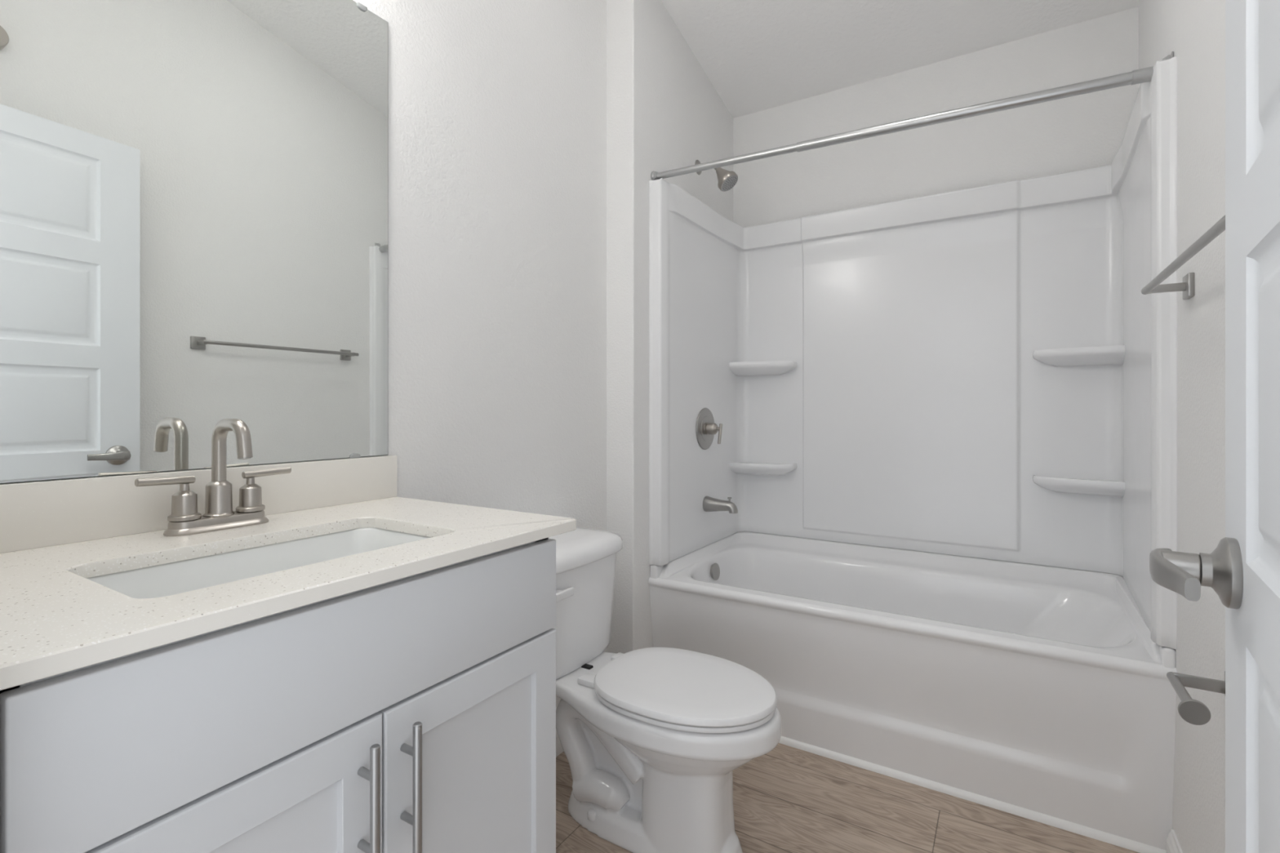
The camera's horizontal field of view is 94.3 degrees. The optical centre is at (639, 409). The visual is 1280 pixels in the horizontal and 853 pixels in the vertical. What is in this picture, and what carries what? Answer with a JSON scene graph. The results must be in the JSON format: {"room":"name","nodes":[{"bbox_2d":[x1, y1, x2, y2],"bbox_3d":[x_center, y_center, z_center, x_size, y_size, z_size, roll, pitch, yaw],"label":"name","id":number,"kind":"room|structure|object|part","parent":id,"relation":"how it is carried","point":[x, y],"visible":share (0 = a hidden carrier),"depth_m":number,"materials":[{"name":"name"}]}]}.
{"room":"bathroom","nodes":[
{"label":"bathroom","id":0,"kind":"room"},
{"bbox_2d":[3,0,733,709],"bbox_3d":[-0.327,-0.475,1.850,0.236,3.191,2.818,0,0,32],"label":"wall","id":1,"kind":"structure","parent":0,"point":[526,138],"depth_m":1.84,"materials":[{"name":"white paint"}]},
{"bbox_2d":[0,0,388,484],"bbox_3d":[-0.793,-0.403,1.082,0.009,1.024,0.754,0,0,32],"label":"wall mirror","id":2,"kind":"object","parent":1,"relation":"attached to","point":[194,193],"visible":1,"depth_m":1.05,"materials":[{"name":"grey mirror"}]},
{"bbox_2d":[0,455,397,553],"bbox_3d":[-0.788,0.158,1.081,0.020,0.098,0.779,0,0,32],"label":"backsplash","id":3,"kind":"structure","parent":1,"relation":"attached to","point":[44,513],"depth_m":0.99,"materials":[{"name":"stone"}]},
{"bbox_2d":[555,729,564,756],"bbox_3d":[-0.365,1.075,1.771,0.014,0.090,0.946,0,0,32],"label":"baseboard","id":4,"kind":"structure","parent":1,"relation":"attached to","point":[559,750],"depth_m":1.92,"materials":[{"name":"white paint"}]},
{"bbox_2d":[694,160,737,191],"bbox_3d":[0.325,-0.994,2.506,0.181,0.156,0.089,0,0,32],"label":"shower","id":5,"kind":"object","parent":1,"relation":"attached to","point":[726,180],"visible":0.78,"depth_m":2.47,"materials":[{"name":"grey metal"}]},
{"bbox_2d":[555,742,1138,852],"bbox_3d":[0.364,1.160,1.310,1.979,0.080,3.010,0,0,32],"label":"floor","id":6,"kind":"structure","parent":0,"point":[787,799],"depth_m":1.63,"materials":[{"name":"brown wood"}]},
{"bbox_2d":[0,537,555,852],"bbox_3d":[-0.560,0.674,0.908,0.589,0.892,0.720,0,0,32],"label":"vanity cabinet","id":7,"kind":"object","parent":6,"relation":"on","point":[415,713],"visible":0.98,"depth_m":0.71,"materials":[{"name":"grey paint"}]},
{"bbox_3d":[-0.436,0.701,0.637,0.020,0.602,0.345,0,0,32],"label":"door","id":8,"kind":"part","parent":7,"relation":"part of","materials":[{"name":"grey paint"}]},
{"bbox_2d":[0,455,576,690],"bbox_3d":[-0.559,0.168,0.939,0.559,0.118,0.779,0,0,32],"label":"countertop","id":9,"kind":"structure","parent":7,"relation":"on","point":[55,535],"depth_m":0.88,"materials":[{"name":"stone"}]},
{"bbox_2d":[134,417,291,536],"bbox_3d":[-0.703,0.111,1.017,0.130,0.191,0.236,0,0,32],"label":"faucet","id":10,"kind":"object","parent":9,"relation":"on","point":[184,519],"visible":1,"depth_m":1.02,"materials":[{"name":"silver metal"}]},
{"bbox_3d":[-0.772,0.117,0.968,0.013,0.016,0.081,0,0,28],"label":"lever","id":11,"kind":"part","parent":10,"relation":"part of","materials":[{"name":"silver metal"}]},
{"bbox_3d":[-0.761,0.154,0.993,0.045,0.060,0.045,0,0,32],"label":"handle","id":12,"kind":"part","parent":10,"relation":"part of","materials":[{"name":"silver metal"}]},
{"bbox_3d":[-0.734,0.196,1.036,0.056,0.022,0.158,0,0,32],"label":"plate","id":13,"kind":"part","parent":10,"relation":"part of","materials":[{"name":"silver metal"}]},
{"bbox_3d":[-0.734,0.155,1.036,0.046,0.061,0.046,0,0,32],"label":"spout","id":14,"kind":"part","parent":10,"relation":"part of","materials":[{"name":"silver metal"}]},
{"bbox_3d":[-0.696,0.073,1.012,0.113,0.114,0.022,0,0,32],"label":"spout","id":15,"kind":"part","parent":10,"relation":"part of","materials":[{"name":"silver metal"}]},
{"bbox_3d":[-0.708,0.154,1.079,0.045,0.060,0.045,0,0,32],"label":"handle","id":16,"kind":"part","parent":10,"relation":"part of","materials":[{"name":"silver metal"}]},
{"bbox_3d":[-0.691,0.117,1.100,0.013,0.016,0.081,0,0,35],"label":"lever","id":17,"kind":"part","parent":10,"relation":"part of","materials":[{"name":"silver metal"}]},
{"bbox_2d":[85,527,431,599],"bbox_3d":[-0.530,0.303,0.894,0.304,0.152,0.482,0,0,32],"label":"sink","id":18,"kind":"object","parent":9,"relation":"in","point":[166,580],"visible":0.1,"depth_m":0.96,"materials":[{"name":"white ceramic"}]},
{"bbox_3d":[-0.338,0.503,0.742,0.036,0.173,0.012,0,0,32],"label":"handle","id":19,"kind":"part","parent":7,"relation":"part of","materials":[{"name":"silver metal"}]},
{"bbox_3d":[-0.306,0.503,0.795,0.036,0.173,0.012,0,0,32],"label":"handle","id":20,"kind":"part","parent":7,"relation":"part of","materials":[{"name":"silver metal"}]},
{"bbox_3d":[-0.252,0.701,0.935,0.020,0.602,0.349,0,0,32],"label":"door","id":21,"kind":"part","parent":7,"relation":"part of","materials":[{"name":"grey paint"}]},
{"bbox_2d":[548,527,781,852],"bbox_3d":[-0.006,0.750,1.598,0.779,0.741,0.430,0,0,32],"label":"toilet","id":22,"kind":"object","parent":6,"relation":"on","point":[653,740],"visible":0.96,"depth_m":1.50,"materials":[{"name":"white ceramic"}]},
{"bbox_3d":[-0.207,0.492,1.579,0.024,0.024,0.077,0,0,32],"label":"flush lever","id":23,"kind":"part","parent":22,"relation":"part of","materials":[{"name":"white plastic"}]},
{"bbox_3d":[-0.241,0.584,1.743,0.219,0.296,0.408,0,0,32],"label":"tank","id":24,"kind":"part","parent":22,"relation":"part of","materials":[{"name":"white ceramic"}]},
{"bbox_3d":[-0.235,0.407,1.740,0.240,0.056,0.430,0,0,32],"label":"tank lid","id":25,"kind":"part","parent":22,"relation":"part of","materials":[{"name":"white ceramic"}]},
{"bbox_3d":[0.117,0.721,1.522,0.462,0.014,0.358,0,0,32],"label":"seat","id":26,"kind":"part","parent":22,"relation":"part of","materials":[{"name":"white plastic"}]},
{"bbox_3d":[0.117,0.702,1.522,0.468,0.022,0.364,0,0,32],"label":"lid","id":27,"kind":"part","parent":22,"relation":"part of","materials":[{"name":"white plastic"}]},
{"bbox_2d":[648,531,1177,850],"bbox_3d":[0.866,0.850,2.146,1.480,0.540,0.783,0,0,32],"label":"bathtub","id":28,"kind":"object","parent":6,"relation":"on","point":[1045,690],"visible":0.86,"depth_m":1.81,"materials":[{"name":"white plastic"}]},
{"bbox_2d":[648,56,1177,649],"bbox_3d":[0.862,-0.138,2.139,1.486,1.432,0.763,0,0,32],"label":"shower surround","id":29,"kind":"object","parent":28,"relation":"on","point":[988,371],"visible":0.99,"depth_m":2.30,"materials":[{"name":"white plastic"}]},
{"bbox_2d":[695,408,722,449],"bbox_3d":[0.307,0.082,2.478,0.079,0.176,0.176,0,0,32],"label":"shower valve","id":30,"kind":"object","parent":29,"relation":"attached to","point":[706,428],"visible":1,"depth_m":2.46,"materials":[{"name":"grey metal"}]},
{"bbox_3d":[0.332,0.102,2.461,0.021,0.085,0.013,0,0,-13],"label":"lever","id":31,"kind":"part","parent":30,"relation":"part of","materials":[{"name":"silver metal"}]},
{"bbox_2d":[702,496,737,513],"bbox_3d":[0.338,0.398,2.467,0.144,0.069,0.062,0,0,32],"label":"tub spout","id":32,"kind":"object","parent":29,"relation":"attached to","point":[709,504],"visible":1,"depth_m":2.45,"materials":[{"name":"grey metal"}]},
{"bbox_2d":[728,462,797,475],"bbox_3d":[0.558,0.273,2.696,0.276,0.058,0.136,0,0,32],"label":"corner shelf","id":33,"kind":"object","parent":29,"relation":"attached to","point":[735,468],"depth_m":2.68,"materials":[{"name":"white plastic"}]},
{"bbox_2d":[728,360,797,376],"bbox_3d":[0.558,-0.185,2.696,0.276,0.058,0.136,0,0,32],"label":"corner shelf","id":34,"kind":"object","parent":29,"relation":"attached to","point":[736,368],"depth_m":2.68,"materials":[{"name":"white plastic"}]},
{"bbox_2d":[1032,475,1124,497],"bbox_3d":[1.543,0.273,2.095,0.263,0.058,0.121,0,0,32],"label":"corner shelf","id":35,"kind":"object","parent":29,"relation":"attached to","point":[1062,486],"depth_m":2.09,"materials":[{"name":"white plastic"}]},
{"bbox_2d":[1032,345,1124,366],"bbox_3d":[1.543,-0.185,2.095,0.263,0.058,0.121,0,0,32],"label":"corner shelf","id":36,"kind":"object","parent":29,"relation":"attached to","point":[1064,355],"depth_m":2.08,"materials":[{"name":"white plastic"}]},
{"bbox_2d":[778,736,1166,852],"bbox_3d":[0.690,1.109,1.863,1.477,0.022,0.016,0,0,32],"label":"trim","id":37,"kind":"structure","parent":28,"relation":"attached to","point":[1082,830],"depth_m":1.68,"materials":[{"name":"white paint"}]},
{"bbox_2d":[661,0,1139,118],"bbox_3d":[0.364,-1.775,1.310,1.979,0.779,3.010,0,0,32],"label":"ceiling","id":38,"kind":"structure","parent":0,"point":[757,55],"depth_m":2.34,"materials":[{"name":"white paint"}]},
{"bbox_2d":[733,6,1138,226],"bbox_3d":[1.132,-0.171,2.534,1.523,2.582,0.120,0,0,32],"label":"wall","id":39,"kind":"structure","parent":0,"point":[1083,131],"depth_m":2.39,"materials":[{"name":"white paint"}]},
{"bbox_2d":[1138,0,1225,852],"bbox_3d":[1.101,-0.475,0.966,0.164,3.191,2.818,0,0,32],"label":"wall","id":40,"kind":"structure","parent":0,"point":[1194,30],"depth_m":1.25,"materials":[{"name":"white paint"}]},
{"bbox_2d":[650,51,1173,180],"bbox_3d":[0.682,-0.856,1.847,1.481,0.076,0.043,0,0,32],"label":"shower curtain rod","id":41,"kind":"object","parent":40,"relation":"attached to","point":[1141,75],"visible":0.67,"depth_m":1.72,"materials":[{"name":"grey metal"}]},
{"bbox_2d":[1166,829,1182,852],"bbox_3d":[0.824,1.075,0.688,0.014,0.090,1.813,0,0,32],"label":"baseboard","id":42,"kind":"structure","parent":40,"relation":"attached to","point":[1173,846],"depth_m":1.43,"materials":[{"name":"white paint"}]},
{"bbox_2d":[1141,214,1225,299],"bbox_3d":[1.015,-0.272,1.062,0.084,0.052,0.691,0,0,32],"label":"towel bar","id":43,"kind":"object","parent":40,"relation":"attached to","point":[1187,286],"visible":0.7,"depth_m":1.17,"materials":[{"name":"grey metal"}]},
{"bbox_3d":[1.181,-0.272,1.335,0.068,0.018,0.009,0,0,32],"label":"arm","id":44,"kind":"part","parent":43,"relation":"part of","materials":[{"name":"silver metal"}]},
{"bbox_3d":[1.214,-0.272,1.315,0.012,0.052,0.052,0,0,32],"label":"mounting post","id":45,"kind":"part","parent":43,"relation":"part of","materials":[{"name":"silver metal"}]},
{"bbox_2d":[1166,671,1225,725],"bbox_3d":[0.982,0.498,1.029,0.106,0.046,0.172,0,0,32],"label":"toilet paper holder","id":46,"kind":"object","parent":40,"relation":"attached to","point":[1193,712],"visible":0.8,"depth_m":1.04,"materials":[{"name":"grey metal"}]},
{"bbox_3d":[1.019,0.498,1.081,0.075,0.021,0.009,0,0,32],"label":"arm","id":47,"kind":"part","parent":46,"relation":"part of","materials":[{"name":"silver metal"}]},
{"bbox_2d":[1149,0,1279,852],"bbox_3d":[0.388,0.082,0.351,0.101,2.053,0.763,0,0,38],"label":"door","id":48,"kind":"structure","parent":40,"relation":"in","point":[1243,569],"depth_m":0.55,"materials":[{"name":"white paint"}]},
{"bbox_3d":[0.533,0.163,0.583,0.042,0.031,0.115,0,0,32],"label":"lever","id":49,"kind":"part","parent":48,"relation":"part of","materials":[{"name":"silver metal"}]},
{"bbox_3d":[0.581,0.163,0.597,0.028,0.069,0.069,0,0,38],"label":"handle","id":50,"kind":"part","parent":48,"relation":"part of","materials":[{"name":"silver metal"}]}
]}

